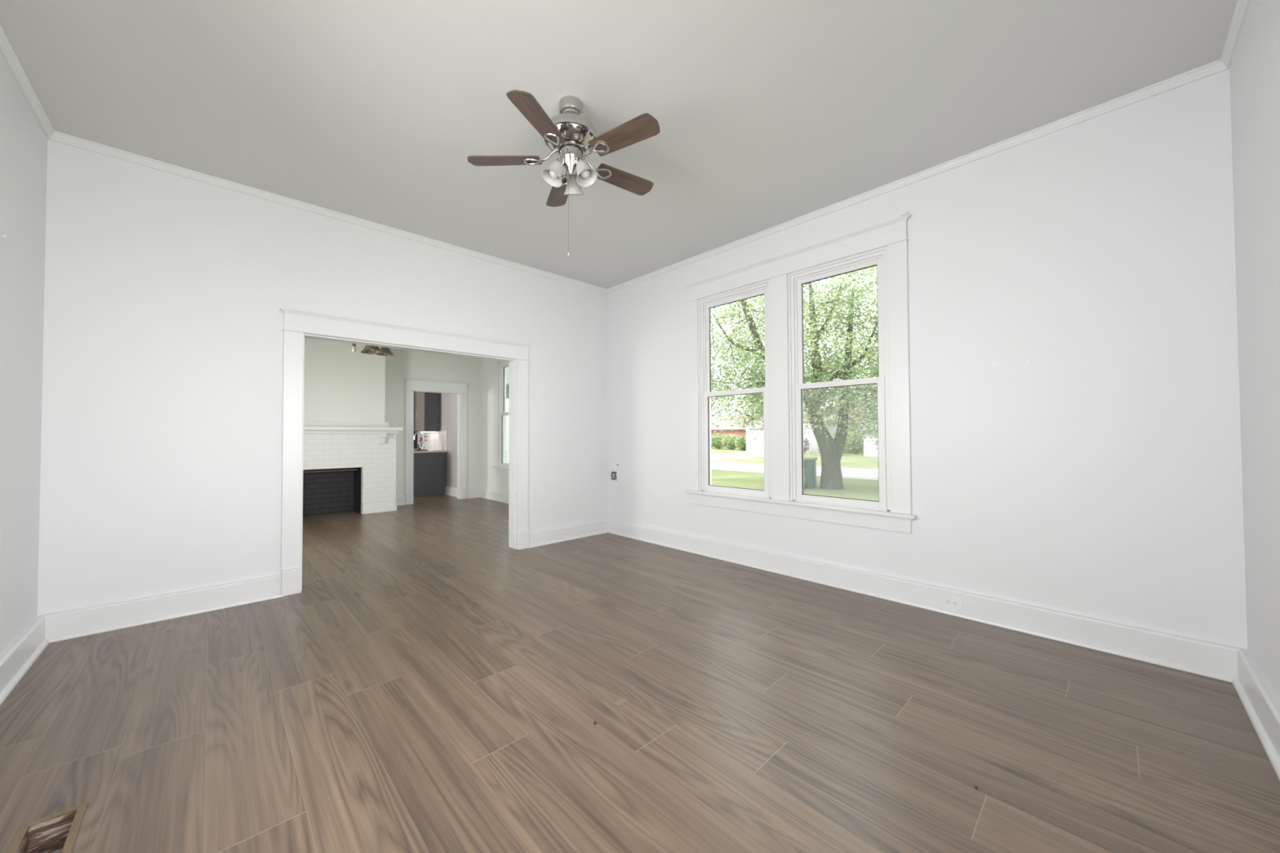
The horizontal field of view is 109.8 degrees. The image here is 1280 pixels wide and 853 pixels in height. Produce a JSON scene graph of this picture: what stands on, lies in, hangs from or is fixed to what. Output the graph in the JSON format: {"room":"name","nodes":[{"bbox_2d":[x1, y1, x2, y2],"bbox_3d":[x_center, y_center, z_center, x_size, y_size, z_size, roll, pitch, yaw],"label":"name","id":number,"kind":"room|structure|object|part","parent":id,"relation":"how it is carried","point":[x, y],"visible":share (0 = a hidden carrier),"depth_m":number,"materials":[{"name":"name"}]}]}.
{"room":"empty living room","nodes":[
{"label":"empty living room","id":0,"kind":"room"},
{"bbox_2d":[0,53,47,653],"bbox_3d":[-1.945,-0.295,0.879,0.150,3.050,4.818,1,-2,-44],"label":"wall","id":1,"kind":"structure","parent":0,"point":[23,140],"depth_m":2.35,"materials":[{"name":"white paint"}]},
{"bbox_2d":[0,615,49,705],"bbox_3d":[-1.865,1.151,0.921,0.054,0.159,4.818,1,-2,-44],"label":"baseboard","id":2,"kind":"structure","parent":1,"relation":"attached to","point":[16,659],"depth_m":2.31,"materials":[{"name":"white paint"}]},
{"bbox_2d":[0,24,54,138],"bbox_3d":[-1.887,-1.794,0.970,0.030,0.050,4.818,1,-2,-44],"label":"trim","id":3,"kind":"structure","parent":1,"relation":"attached to","point":[6,51],"depth_m":2.30,"materials":[{"name":"white paint"}]},
{"bbox_2d":[37,139,608,615],"bbox_3d":[-1.989,-0.229,4.270,4.770,3.050,0.150,1,-2,-44],"label":"wall","id":4,"kind":"structure","parent":0,"point":[165,292],"depth_m":3.15,"materials":[{"name":"white paint"}]},
{"bbox_2d":[40,574,283,642],"bbox_3d":[-3.118,1.198,3.016,1.134,0.159,0.054,1,-2,-44],"label":"baseboard","id":5,"kind":"structure","parent":4,"relation":"attached to","point":[85,621],"depth_m":2.95,"materials":[{"name":"white paint"}]},
{"bbox_2d":[47,130,607,293],"bbox_3d":[-1.977,-1.730,4.192,4.350,0.050,0.030,1,-2,-44],"label":"trim","id":6,"kind":"structure","parent":4,"relation":"attached to","point":[56,136],"depth_m":3.45,"materials":[{"name":"white paint"}]},
{"bbox_2d":[279,307,531,596],"bbox_3d":[-2.015,0.202,4.198,2.146,2.187,0.202,1,-2,-44],"label":"door frame","id":7,"kind":"structure","parent":4,"relation":"in","point":[298,325],"depth_m":3.79,"materials":[{"name":"white paint"}]},
{"bbox_3d":[-2.688,0.178,3.474,0.121,1.832,0.022,1,-2,-44],"label":"casing","id":8,"kind":"part","parent":7,"relation":"part of","materials":[{"name":"white paint"}]},
{"bbox_3d":[-1.970,-0.879,4.167,2.146,0.027,0.046,1,-2,-44],"label":"cap moulding","id":9,"kind":"part","parent":7,"relation":"part of","materials":[{"name":"white paint"}]},
{"bbox_3d":[-1.263,0.198,4.833,0.130,1.832,0.022,1,-2,-44],"label":"casing","id":10,"kind":"part","parent":7,"relation":"part of","materials":[{"name":"white paint"}]},
{"bbox_2d":[508,361,509,429],"bbox_3d":[-2.092,0.217,4.279,2.093,2.160,0.022,1,-2,-44],"label":"trim","id":11,"kind":"structure","parent":4,"relation":"attached to","point":[508,362],"depth_m":4.93,"materials":[{"name":"white paint"}]},
{"bbox_2d":[528,518,608,547],"bbox_3d":[-0.795,1.231,5.233,1.142,0.159,0.054,1,-2,-44],"label":"baseboard","id":12,"kind":"structure","parent":4,"relation":"attached to","point":[551,535],"depth_m":5.19,"materials":[{"name":"white paint"}]},
{"bbox_2d":[562,530,570,537],"bbox_3d":[-0.844,1.236,5.170,0.115,0.068,0.009,1,-2,-44],"label":"wall outlet","id":13,"kind":"object","parent":12,"relation":"attached to","point":[565,534],"visible":1,"depth_m":5.17,"materials":[{"name":"white plastic"}]},
{"bbox_2d":[303,337,385,422],"bbox_3d":[-4.914,-0.842,6.974,1.620,1.690,0.420,1,-2,-44],"label":"wall","id":14,"kind":"structure","parent":0,"point":[341,384],"depth_m":6.97,"materials":[{"name":"white paint"}]},
{"bbox_2d":[385,347,481,496],"bbox_3d":[-4.855,-0.154,7.388,4.930,3.050,0.120,1,-2,-44],"label":"wall","id":15,"kind":"structure","parent":0,"point":[404,363],"depth_m":8.29,"materials":[{"name":"white paint"}]},
{"bbox_2d":[395,495,405,506],"bbox_3d":[-4.244,1.298,7.816,0.295,0.159,0.054,1,-2,-44],"label":"baseboard","id":16,"kind":"structure","parent":15,"relation":"attached to","point":[400,500],"depth_m":7.86,"materials":[{"name":"white paint"}]},
{"bbox_2d":[404,378,468,504],"bbox_3d":[-3.784,0.272,8.363,1.152,2.227,0.172,1,-2,-44],"label":"door frame","id":17,"kind":"structure","parent":15,"relation":"in","point":[412,385],"depth_m":8.37,"materials":[{"name":"white paint"}]},
{"bbox_3d":[-4.105,0.270,7.995,0.128,1.840,0.022,1,-2,-44],"label":"casing","id":18,"kind":"part","parent":17,"relation":"part of","materials":[{"name":"white paint"}]},
{"bbox_3d":[-3.750,-0.829,8.343,1.152,0.027,0.046,1,-2,-44],"label":"cap moulding","id":19,"kind":"part","parent":17,"relation":"part of","materials":[{"name":"white paint"}]},
{"bbox_3d":[-3.400,0.280,8.667,0.124,1.840,0.022,1,-2,-44],"label":"casing","id":20,"kind":"part","parent":17,"relation":"part of","materials":[{"name":"white paint"}]},
{"bbox_2d":[467,488,480,498],"bbox_3d":[-3.229,1.312,8.784,0.300,0.159,0.054,1,-2,-44],"label":"baseboard","id":21,"kind":"structure","parent":15,"relation":"attached to","point":[476,493],"depth_m":8.77,"materials":[{"name":"white paint"}]},
{"bbox_2d":[428,393,457,488],"bbox_3d":[-4.859,-0.095,10.390,0.160,3.050,4.230,1,-2,-44],"label":"wall","id":22,"kind":"structure","parent":0,"point":[448,406],"depth_m":9.27,"materials":[{"name":"grey paint"}]},
{"bbox_2d":[414,391,440,431],"bbox_3d":[-4.675,-0.389,9.833,0.346,0.985,0.700,1,-2,-44],"label":"upper cabinet","id":23,"kind":"object","parent":22,"relation":"attached to","point":[427,405],"visible":0.78,"depth_m":9.61,"materials":[{"name":"grey paint"}]},
{"bbox_3d":[-4.720,-0.392,9.669,0.018,0.979,0.515,1,-2,-44],"label":"door","id":24,"kind":"part","parent":23,"relation":"part of","materials":[{"name":"beige paint"}]},
{"bbox_2d":[417,431,436,432],"bbox_3d":[-4.662,0.115,9.840,0.200,0.020,0.590,1,-2,-44],"label":"light","id":25,"kind":"object","parent":23,"relation":"attached to","point":[418,431],"visible":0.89,"depth_m":9.74,"materials":[{"name":"white plastic"}]},
{"bbox_2d":[417,427,447,450],"bbox_3d":[-5.070,0.291,10.476,0.015,0.466,3.000,1,-2,-44],"label":"tile backsplash","id":26,"kind":"structure","parent":22,"relation":"attached to","point":[432,442],"depth_m":9.90,"materials":[{"name":"white tile"}]},
{"bbox_2d":[444,486,457,497],"bbox_3d":[-3.756,1.320,9.058,0.054,0.159,0.830,1,-2,-44],"label":"baseboard","id":27,"kind":"structure","parent":22,"relation":"attached to","point":[452,491],"depth_m":9.11,"materials":[{"name":"white paint"}]},
{"bbox_2d":[481,358,508,493],"bbox_3d":[-1.621,-0.168,7.454,0.160,3.050,4.250,1,-2,-44],"label":"wall","id":28,"kind":"structure","parent":0,"point":[491,481],"depth_m":8.71,"materials":[{"name":"white paint"}]},
{"bbox_2d":[480,488,508,503],"bbox_3d":[-1.743,1.278,7.406,0.054,0.159,4.100,1,-2,-44],"label":"baseboard","id":29,"kind":"structure","parent":28,"relation":"attached to","point":[486,494],"depth_m":8.41,"materials":[{"name":"white paint"}]},
{"bbox_2d":[490,360,508,475],"bbox_3d":[-2.401,-0.247,8.121,0.072,2.252,1.150,1,-2,-44],"label":"trim","id":30,"kind":"structure","parent":28,"relation":"attached to","point":[498,470],"depth_m":8.43,"materials":[{"name":"white paint"}]},
{"bbox_3d":[-2.717,-0.224,8.472,0.022,1.948,0.145,1,-2,-44],"label":"casing","id":31,"kind":"part","parent":30,"relation":"part of","materials":[{"name":"white paint"}]},
{"bbox_2d":[497,361,508,467],"bbox_3d":[-2.320,-0.221,8.180,0.150,1.968,0.825,1,-2,-44],"label":"window","id":32,"kind":"structure","parent":28,"relation":"in","point":[503,366],"depth_m":8.36,"materials":[{"name":"white paint"}]},
{"bbox_3d":[-2.352,0.234,8.140,0.030,0.992,0.733,1,-2,-44],"label":"sash","id":33,"kind":"part","parent":32,"relation":"part of","materials":[{"name":"white plastic"}]},
{"bbox_3d":[-2.331,-0.685,8.181,0.030,0.940,0.733,1,-2,-44],"label":"sash","id":34,"kind":"part","parent":32,"relation":"part of","materials":[{"name":"white plastic"}]},
{"bbox_3d":[-2.352,0.232,8.139,0.004,0.896,0.629,1,-2,-44],"label":"pane","id":35,"kind":"part","parent":32,"relation":"part of","materials":[{"name":"clear glass"}]},
{"bbox_3d":[-2.332,-0.685,8.181,0.004,0.848,0.629,1,-2,-44],"label":"pane","id":36,"kind":"part","parent":32,"relation":"part of","materials":[{"name":"clear glass"}]},
{"bbox_2d":[0,0,1237,288],"bbox_3d":[-3.185,-1.781,5.676,4.950,0.120,13.718,1,-2,-44],"label":"ceiling","id":37,"kind":"structure","parent":0,"point":[769,113],"depth_m":2.40,"materials":[{"name":"white paint"}]},
{"bbox_2d":[351,343,393,355],"bbox_3d":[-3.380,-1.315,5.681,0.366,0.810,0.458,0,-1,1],"label":"ceiling fan","id":38,"kind":"object","parent":37,"relation":"hanging from","point":[368,349],"visible":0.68,"depth_m":5.64,"materials":[{"name":"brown metal"}]},
{"bbox_3d":[-3.519,-0.949,5.529,0.052,0.075,0.051,1,-2,-44],"label":"light bulb","id":39,"kind":"part","parent":38,"relation":"part of","materials":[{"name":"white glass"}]},
{"bbox_3d":[-3.458,-0.991,5.755,0.204,0.098,0.203,1,-2,-44],"label":"lamp shade","id":40,"kind":"part","parent":38,"relation":"part of","materials":[{"name":"beige glass"}]},
{"bbox_3d":[-3.300,-0.981,5.546,0.204,0.098,0.203,1,-2,-44],"label":"lamp shade","id":41,"kind":"part","parent":38,"relation":"part of","materials":[{"name":"beige glass"}]},
{"bbox_3d":[-3.294,-0.976,5.800,0.204,0.098,0.203,1,-2,-44],"label":"lamp shade","id":42,"kind":"part","parent":38,"relation":"part of","materials":[{"name":"beige glass"}]},
{"bbox_2d":[467,89,660,255],"bbox_3d":[-0.349,-1.359,2.507,1.066,0.875,1.080,1,-2,-44],"label":"ceiling fan","id":43,"kind":"object","parent":37,"relation":"hanging from","point":[569,135],"visible":1,"depth_m":2.43,"materials":[{"name":"brown wood"}]},
{"bbox_3d":[-0.751,-1.471,2.489,0.400,0.040,0.130,0,-1,-2],"label":"blade","id":44,"kind":"part","parent":43,"relation":"part of","materials":[{"name":"brown wood"}]},
{"bbox_3d":[-0.488,-1.470,2.146,0.130,0.049,0.400,-1,-1,16],"label":"blade","id":45,"kind":"part","parent":43,"relation":"part of","materials":[{"name":"brown wood"}]},
{"bbox_3d":[-0.544,-1.500,2.496,0.202,0.089,0.078,0,-1,-2],"label":"blade arm","id":46,"kind":"part","parent":43,"relation":"part of","materials":[{"name":"silver metal"}]},
{"bbox_3d":[-0.479,-1.386,2.442,0.114,0.127,0.114,-1,-1,17],"label":"lamp shade","id":47,"kind":"part","parent":43,"relation":"part of","materials":[{"name":"white glass"}]},
{"bbox_3d":[-0.430,-1.501,2.346,0.078,0.095,0.202,-1,-1,16],"label":"blade arm","id":48,"kind":"part","parent":43,"relation":"part of","materials":[{"name":"silver metal"}]},
{"bbox_2d":[549,155,564,178],"bbox_3d":[-0.454,-1.422,2.458,0.083,0.133,0.059,1,-2,-44],"label":"bulb","id":49,"kind":"object","parent":43,"relation":"attached to","point":[557,166],"depth_m":2.43,"materials":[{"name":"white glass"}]},
{"bbox_3d":[-0.508,-1.485,2.845,0.130,0.037,0.400,0,-1,-19],"label":"blade","id":50,"kind":"part","parent":43,"relation":"part of","materials":[{"name":"brown wood"}]},
{"bbox_3d":[-0.436,-1.504,2.651,0.078,0.077,0.202,0,-1,-20],"label":"blade arm","id":51,"kind":"part","parent":43,"relation":"part of","materials":[{"name":"silver metal"}]},
{"bbox_3d":[-0.387,-1.211,2.433,0.006,0.577,0.006,1,-2,-44],"label":"pull chain","id":52,"kind":"part","parent":43,"relation":"part of","materials":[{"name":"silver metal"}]},
{"bbox_3d":[-0.382,-1.383,2.607,0.115,0.127,0.114,1,-2,-44],"label":"lamp shade","id":53,"kind":"part","parent":43,"relation":"part of","materials":[{"name":"white glass"}]},
{"bbox_2d":[575,155,589,178],"bbox_3d":[-0.313,-1.422,2.457,0.060,0.133,0.083,1,-2,-44],"label":"bulb","id":54,"kind":"object","parent":43,"relation":"attached to","point":[580,165],"depth_m":2.43,"materials":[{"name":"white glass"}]},
{"bbox_3d":[-0.287,-1.387,2.441,0.114,0.127,0.114,0,-1,-13],"label":"lamp shade","id":55,"kind":"part","parent":43,"relation":"part of","materials":[{"name":"white glass"}]},
{"bbox_3d":[-0.244,-1.504,2.416,0.082,0.087,0.200,1,-2,-44],"label":"blade arm","id":56,"kind":"part","parent":43,"relation":"part of","materials":[{"name":"silver metal"}]},
{"bbox_3d":[-0.251,-1.506,2.591,0.202,0.076,0.078,1,-2,-44],"label":"blade arm","id":57,"kind":"part","parent":43,"relation":"part of","materials":[{"name":"silver metal"}]},
{"bbox_3d":[-0.080,-1.481,2.290,0.400,0.037,0.130,-1,-1,34],"label":"blade","id":58,"kind":"part","parent":43,"relation":"part of","materials":[{"name":"brown wood"}]},
{"bbox_3d":[-0.093,-1.491,2.724,0.400,0.038,0.130,1,-1,-37],"label":"blade","id":59,"kind":"part","parent":43,"relation":"part of","materials":[{"name":"brown wood"}]},
{"bbox_2d":[0,493,1279,852],"bbox_3d":[-3.174,1.328,5.598,4.660,0.001,13.438,1,-2,-44],"label":"floor","id":60,"kind":"structure","parent":0,"point":[431,683],"depth_m":1.89,"materials":[{"name":"laminate"}]},
{"bbox_2d":[6,801,88,852],"bbox_3d":[-1.769,1.386,1.329,0.135,0.304,0.290,1,-2,-44],"label":"floor vent","id":61,"kind":"object","parent":60,"relation":"in","point":[58,834],"visible":1,"depth_m":1.41,"materials":[{"name":"brown wood"}]},
{"bbox_2d":[302,421,402,515],"bbox_3d":[-4.810,0.643,6.829,2.010,1.435,0.718,1,-2,-44],"label":"fireplace","id":62,"kind":"object","parent":60,"relation":"on","point":[348,466],"visible":0.52,"depth_m":7.04,"materials":[{"name":"white brick"}]},
{"bbox_3d":[-4.847,0.086,6.876,1.930,0.050,0.618,1,-2,-44],"label":"bed moulding","id":63,"kind":"part","parent":62,"relation":"part of","materials":[{"name":"white paint"}]},
{"bbox_2d":[303,426,402,431],"bbox_3d":[-4.813,0.034,6.841,2.010,0.052,0.718,1,-2,-44],"label":"mantel shelf","id":64,"kind":"object","parent":62,"relation":"attached to","point":[305,428],"depth_m":6.84,"materials":[{"name":"white paint"}]},
{"bbox_2d":[413,452,446,497],"bbox_3d":[-5.310,0.993,10.230,0.690,0.872,3.000,1,-2,-44],"label":"base cabinet","id":65,"kind":"object","parent":60,"relation":"on","point":[429,472],"visible":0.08,"depth_m":9.14,"materials":[{"name":"grey paint"}]},
{"bbox_2d":[413,448,447,453],"bbox_3d":[-5.307,0.539,10.248,0.669,0.034,3.035,1,-2,-44],"label":"countertop","id":66,"kind":"structure","parent":65,"relation":"on","point":[428,451],"depth_m":9.18,"materials":[{"name":"white stone"}]},
{"bbox_2d":[413,391,417,448],"bbox_3d":[-5.891,-0.184,10.948,0.539,1.440,1.100,1,-2,-44],"label":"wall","id":67,"kind":"structure","parent":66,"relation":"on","point":[415,432],"depth_m":10.69,"materials":[{"name":"white paint"}]},
{"bbox_2d":[413,431,423,449],"bbox_3d":[-4.752,0.311,9.696,0.221,0.395,0.122,1,-2,-44],"label":"kitchen faucet","id":68,"kind":"object","parent":66,"relation":"on","point":[417,432],"visible":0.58,"depth_m":9.75,"materials":[{"name":"silver metal"}]},
{"bbox_3d":[-4.534,0.490,9.324,0.260,0.017,0.260,1,-2,-44],"label":"serving tray","id":69,"kind":"object","parent":66,"relation":"on","visible":0},
{"bbox_2d":[417,443,421,449],"bbox_3d":[-4.563,0.415,9.297,0.068,0.146,0.068,1,-2,-44],"label":"glass jar","id":70,"kind":"object","parent":69,"relation":"on","point":[419,444],"visible":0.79,"depth_m":9.27,"materials":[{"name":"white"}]},
{"bbox_2d":[418,435,426,449],"bbox_3d":[-4.544,0.339,9.402,0.165,0.302,0.097,1,-2,-44],"label":"flower vase","id":71,"kind":"object","parent":69,"relation":"on","point":[420,438],"visible":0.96,"depth_m":9.37,"materials":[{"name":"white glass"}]},
{"bbox_2d":[613,697,628,706],"bbox_3d":[-0.087,1.244,2.030,0.060,0.001,0.035,1,-2,-44],"label":"scrap","id":72,"kind":"object","parent":60,"relation":"on","point":[622,700],"visible":1,"depth_m":2.03,"materials":[{"name":"beige paper"}]},
{"bbox_2d":[607,69,1247,648],"bbox_3d":[1.366,-0.251,3.934,0.160,3.050,4.968,1,-2,-44],"label":"wall","id":73,"kind":"structure","parent":0,"point":[1097,475],"depth_m":2.67,"materials":[{"name":"white paint"}]},
{"bbox_2d":[609,462,618,481],"bbox_3d":[-0.326,0.566,5.560,0.026,0.227,0.168,1,-2,-44],"label":"wall control box","id":74,"kind":"object","parent":73,"relation":"attached to","point":[614,467],"visible":1,"depth_m":5.54,"materials":[{"name":"white plastic"}]},
{"bbox_2d":[697,279,772,498],"bbox_3d":[0.947,-0.321,4.367,0.150,1.988,0.831,1,-2,-44],"label":"window","id":75,"kind":"structure","parent":73,"relation":"in","point":[704,304],"depth_m":4.43,"materials":[{"name":"white paint"}]},
{"bbox_3d":[0.936,-0.785,4.368,0.030,0.960,0.739,1,-2,-44],"label":"sash","id":76,"kind":"part","parent":75,"relation":"part of","materials":[{"name":"white plastic"}]},
{"bbox_3d":[0.915,0.144,4.326,0.030,0.992,0.739,1,-2,-44],"label":"sash","id":77,"kind":"part","parent":75,"relation":"part of","materials":[{"name":"white plastic"}]},
{"bbox_2d":[684,213,916,533],"bbox_3d":[1.262,-0.356,3.994,0.210,2.274,2.105,1,-2,-44],"label":"trim","id":78,"kind":"structure","parent":73,"relation":"attached to","point":[892,234],"depth_m":3.78,"materials":[{"name":"white paint"}]},
{"bbox_3d":[0.556,-0.324,4.652,0.022,1.968,0.119,1,-2,-44],"label":"casing","id":79,"kind":"part","parent":78,"relation":"part of","materials":[{"name":"white paint"}]},
{"bbox_3d":[1.207,-1.480,3.969,0.046,0.027,2.097,1,-2,-44],"label":"cap moulding","id":80,"kind":"part","parent":78,"relation":"part of","materials":[{"name":"white paint"}]},
{"bbox_3d":[1.221,0.673,3.930,0.036,0.013,2.061,1,-2,-44],"label":"bed moulding","id":81,"kind":"part","parent":78,"relation":"part of","materials":[{"name":"white paint"}]},
{"bbox_3d":[1.884,-0.357,3.261,0.022,1.968,0.126,1,-2,-44],"label":"casing","id":82,"kind":"part","parent":78,"relation":"part of","materials":[{"name":"white paint"}]},
{"bbox_2d":[787,246,891,511],"bbox_3d":[1.625,-0.338,3.657,0.150,1.988,0.804,1,-2,-44],"label":"window","id":83,"kind":"structure","parent":73,"relation":"in","point":[878,258],"depth_m":3.61,"materials":[{"name":"white paint"}]},
{"bbox_3d":[1.614,-0.802,3.657,0.030,0.960,0.712,1,-2,-44],"label":"sash","id":84,"kind":"part","parent":83,"relation":"part of","materials":[{"name":"white plastic"}]},
{"bbox_3d":[1.594,0.127,3.616,0.030,0.992,0.712,1,-2,-44],"label":"sash","id":85,"kind":"part","parent":83,"relation":"part of","materials":[{"name":"white plastic"}]},
{"bbox_2d":[607,59,1229,293],"bbox_3d":[1.238,-1.750,3.952,0.030,0.050,4.818,1,-2,-44],"label":"trim","id":86,"kind":"structure","parent":73,"relation":"attached to","point":[1217,66],"depth_m":2.93,"materials":[{"name":"white paint"}]},
{"bbox_2d":[607,518,1247,682],"bbox_3d":[1.243,1.195,3.886,0.054,0.159,4.818,1,-2,-44],"label":"baseboard","id":87,"kind":"structure","parent":73,"relation":"attached to","point":[1197,656],"depth_m":2.83,"materials":[{"name":"white paint"}]},
{"bbox_2d":[941,595,962,609],"bbox_3d":[2.078,1.173,2.995,0.009,0.068,0.115,1,-2,-44],"label":"wall outlet","id":88,"kind":"object","parent":87,"relation":"attached to","point":[949,602],"visible":1,"depth_m":2.99,"materials":[{"name":"white plastic"}]},
{"bbox_2d":[945,599,951,604],"bbox_3d":[2.063,1.173,3.008,0.004,0.032,0.028,1,-2,-44],"label":"receptacle","id":89,"kind":"object","parent":88,"relation":"attached to","point":[948,602],"depth_m":3.01,"materials":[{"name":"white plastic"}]},
{"bbox_2d":[952,600,957,606],"bbox_3d":[2.090,1.172,2.979,0.004,0.032,0.028,1,-2,-44],"label":"receptacle","id":90,"kind":"object","parent":88,"relation":"attached to","point":[954,602],"depth_m":2.98,"materials":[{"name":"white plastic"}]},
{"bbox_2d":[1229,0,1279,700],"bbox_3d":[1.343,-0.317,0.584,4.500,3.050,0.150,1,-2,-44],"label":"wall","id":91,"kind":"structure","parent":0,"point":[1255,67],"depth_m":1.87,"materials":[{"name":"white paint"}]},
{"bbox_2d":[1220,0,1251,68],"bbox_3d":[1.328,-1.814,0.730,4.350,0.050,0.030,1,-2,-44],"label":"trim","id":92,"kind":"structure","parent":91,"relation":"attached to","point":[1242,6],"depth_m":2.03,"materials":[{"name":"white paint"}]},
{"bbox_2d":[1231,649,1279,780],"bbox_3d":[1.334,1.131,0.681,4.350,0.159,0.054,1,-2,-44],"label":"baseboard","id":93,"kind":"structure","parent":91,"relation":"attached to","point":[1261,704],"depth_m":1.83,"materials":[{"name":"white paint"}]},
{"label":"outside","id":94,"kind":"structure","parent":0,"visible":0},
{"bbox_2d":[711,452,811,460],"bbox_3d":[7.725,2.388,36.951,15.800,0.012,5.700,1,-2,-44],"label":"driveway","id":95,"kind":"structure","parent":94,"point":[744,455],"depth_m":36.30,"materials":[{"name":"concrete"}]},
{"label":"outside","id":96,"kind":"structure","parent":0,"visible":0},
{"bbox_2d":[711,447,878,501],"bbox_3d":[33.211,2.712,51.523,128.000,0.300,160.000,1,-2,-44],"label":"lawn","id":97,"kind":"structure","parent":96,"point":[860,489],"depth_m":17.41,"materials":[{"name":"green plant"}]},
{"bbox_2d":[711,432,728,448],"bbox_3d":[9.662,1.772,54.804,2.380,2.046,2.492,1,-2,-44],"label":"bush","id":98,"kind":"object","parent":97,"relation":"on","point":[716,439],"visible":0.73,"depth_m":54.31,"materials":[{"name":"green plant"}]},
{"bbox_2d":[711,365,737,416],"bbox_3d":[12.081,-4.557,83.906,12.579,15.922,11.587,0,-1,8],"label":"tree","id":99,"kind":"object","parent":97,"relation":"on","point":[711,366],"visible":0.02,"depth_m":82.50,"materials":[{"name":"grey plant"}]},
{"bbox_2d":[721,434,738,449],"bbox_3d":[10.594,1.743,51.929,2.430,1.984,2.322,1,-2,-44],"label":"bush","id":100,"kind":"object","parent":97,"relation":"on","point":[729,445],"visible":0.81,"depth_m":51.54,"materials":[{"name":"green plant"}]},
{"bbox_2d":[711,413,758,447],"bbox_3d":[12.356,0.665,67.614,8.500,4.620,16.500,1,-2,-44],"label":"brick house","id":101,"kind":"structure","parent":97,"relation":"on","point":[738,430],"depth_m":63.16,"materials":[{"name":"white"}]},
{"bbox_2d":[734,435,746,450],"bbox_3d":[11.358,1.799,49.207,2.163,1.760,2.164,1,-2,-44],"label":"bush","id":102,"kind":"object","parent":97,"relation":"on","point":[740,442],"visible":0.66,"depth_m":48.81,"materials":[{"name":"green plant"}]},
{"bbox_2d":[746,362,764,418],"bbox_3d":[16.955,-2.839,56.324,6.686,11.364,7.405,1,-2,-44],"label":"tree","id":103,"kind":"object","parent":97,"relation":"on","point":[762,362],"visible":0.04,"depth_m":56.54,"materials":[{"name":"grey plant"}]},
{"bbox_2d":[710,266,878,489],"bbox_3d":[5.597,-2.733,14.298,12.399,9.604,10.000,-1,-1,29],"label":"shade tree","id":104,"kind":"object","parent":97,"relation":"on","point":[831,450],"visible":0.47,"depth_m":13.89,"materials":[{"name":"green plant"}]},
{"bbox_2d":[742,407,855,453],"bbox_3d":[16.008,0.260,45.323,8.000,4.520,8.000,1,-2,-44],"label":"garage","id":105,"kind":"structure","parent":97,"relation":"on","point":[753,445],"depth_m":44.13,"materials":[{"name":"white"}]},
{"bbox_3d":[12.914,1.391,43.103,0.040,2.200,4.800,1,-2,-44],"label":"door","id":106,"kind":"part","parent":105,"relation":"part of","materials":[{"name":"white"}]},
{"bbox_2d":[804,469,808,485],"bbox_3d":[4.964,1.598,14.106,0.574,0.828,0.583,1,-2,-44],"label":"bush","id":107,"kind":"object","parent":97,"relation":"on","point":[805,471],"visible":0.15,"depth_m":13.98,"materials":[{"name":"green plant"}]},
{"bbox_2d":[803,437,810,453],"bbox_3d":[14.515,1.685,40.085,1.182,1.589,1.193,1,-2,-44],"label":"bush","id":108,"kind":"object","parent":97,"relation":"on","point":[806,443],"visible":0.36,"depth_m":39.88,"materials":[{"name":"grey plant"}]},
{"bbox_2d":[803,457,817,488],"bbox_3d":[5.377,1.497,14.654,0.720,0.940,0.740,-1,-1,26],"label":"utility box","id":109,"kind":"object","parent":97,"relation":"on","point":[810,464],"visible":0.55,"depth_m":14.29,"materials":[{"name":"green paint"}]},
{"bbox_3d":[5.375,1.057,14.662,0.720,0.060,0.740,-1,-1,26],"label":"lid","id":110,"kind":"part","parent":109,"relation":"part of","materials":[{"name":"plastic"}]},
{"bbox_2d":[822,343,872,408],"bbox_3d":[35.349,-5.952,77.210,14.936,18.230,15.946,1,-2,-44],"label":"tree","id":111,"kind":"object","parent":97,"relation":"on","point":[839,344],"visible":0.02,"depth_m":76.86,"materials":[{"name":"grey plant"}]},
{"bbox_2d":[824,404,871,426],"bbox_3d":[23.303,0.125,50.355,8.500,4.920,6.400,1,-2,-44],"label":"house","id":112,"kind":"structure","parent":97,"relation":"on","point":[862,411],"depth_m":47.50,"materials":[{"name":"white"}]},
{"bbox_2d":[825,339,878,413],"bbox_3d":[31.360,-4.697,60.278,12.321,15.094,12.941,1,-2,-44],"label":"tree","id":113,"kind":"object","parent":97,"relation":"on","point":[837,340],"visible":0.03,"depth_m":59.89,"materials":[{"name":"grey plant"}]},
{"bbox_2d":[844,426,863,453],"bbox_3d":[18.765,1.174,39.199,2.536,2.545,2.558,1,-2,-44],"label":"bush","id":114,"kind":"object","parent":97,"relation":"on","point":[849,447],"visible":0.68,"depth_m":38.86,"materials":[{"name":"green plant"}]},
{"bbox_2d":[848,424,863,453],"bbox_3d":[22.024,1.122,42.265,3.500,2.620,3.300,1,-2,-44],"label":"garden shed","id":115,"kind":"object","parent":97,"relation":"on","point":[857,424],"visible":0.02,"depth_m":42.01,"materials":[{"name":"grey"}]},
{"bbox_2d":[858,409,878,457],"bbox_3d":[24.023,0.372,32.577,8.000,3.720,12.700,1,-2,-44],"label":"house","id":116,"kind":"structure","parent":97,"relation":"on","point":[869,447],"depth_m":34.09,"materials":[{"name":"white"}]},
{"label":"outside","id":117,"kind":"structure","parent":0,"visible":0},
{"bbox_2d":[711,461,878,480],"bbox_3d":[4.924,2.157,24.534,5.400,0.012,140.000,1,-2,-44],"label":"road","id":118,"kind":"structure","parent":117,"point":[847,473],"depth_m":21.47,"materials":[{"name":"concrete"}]}
]}

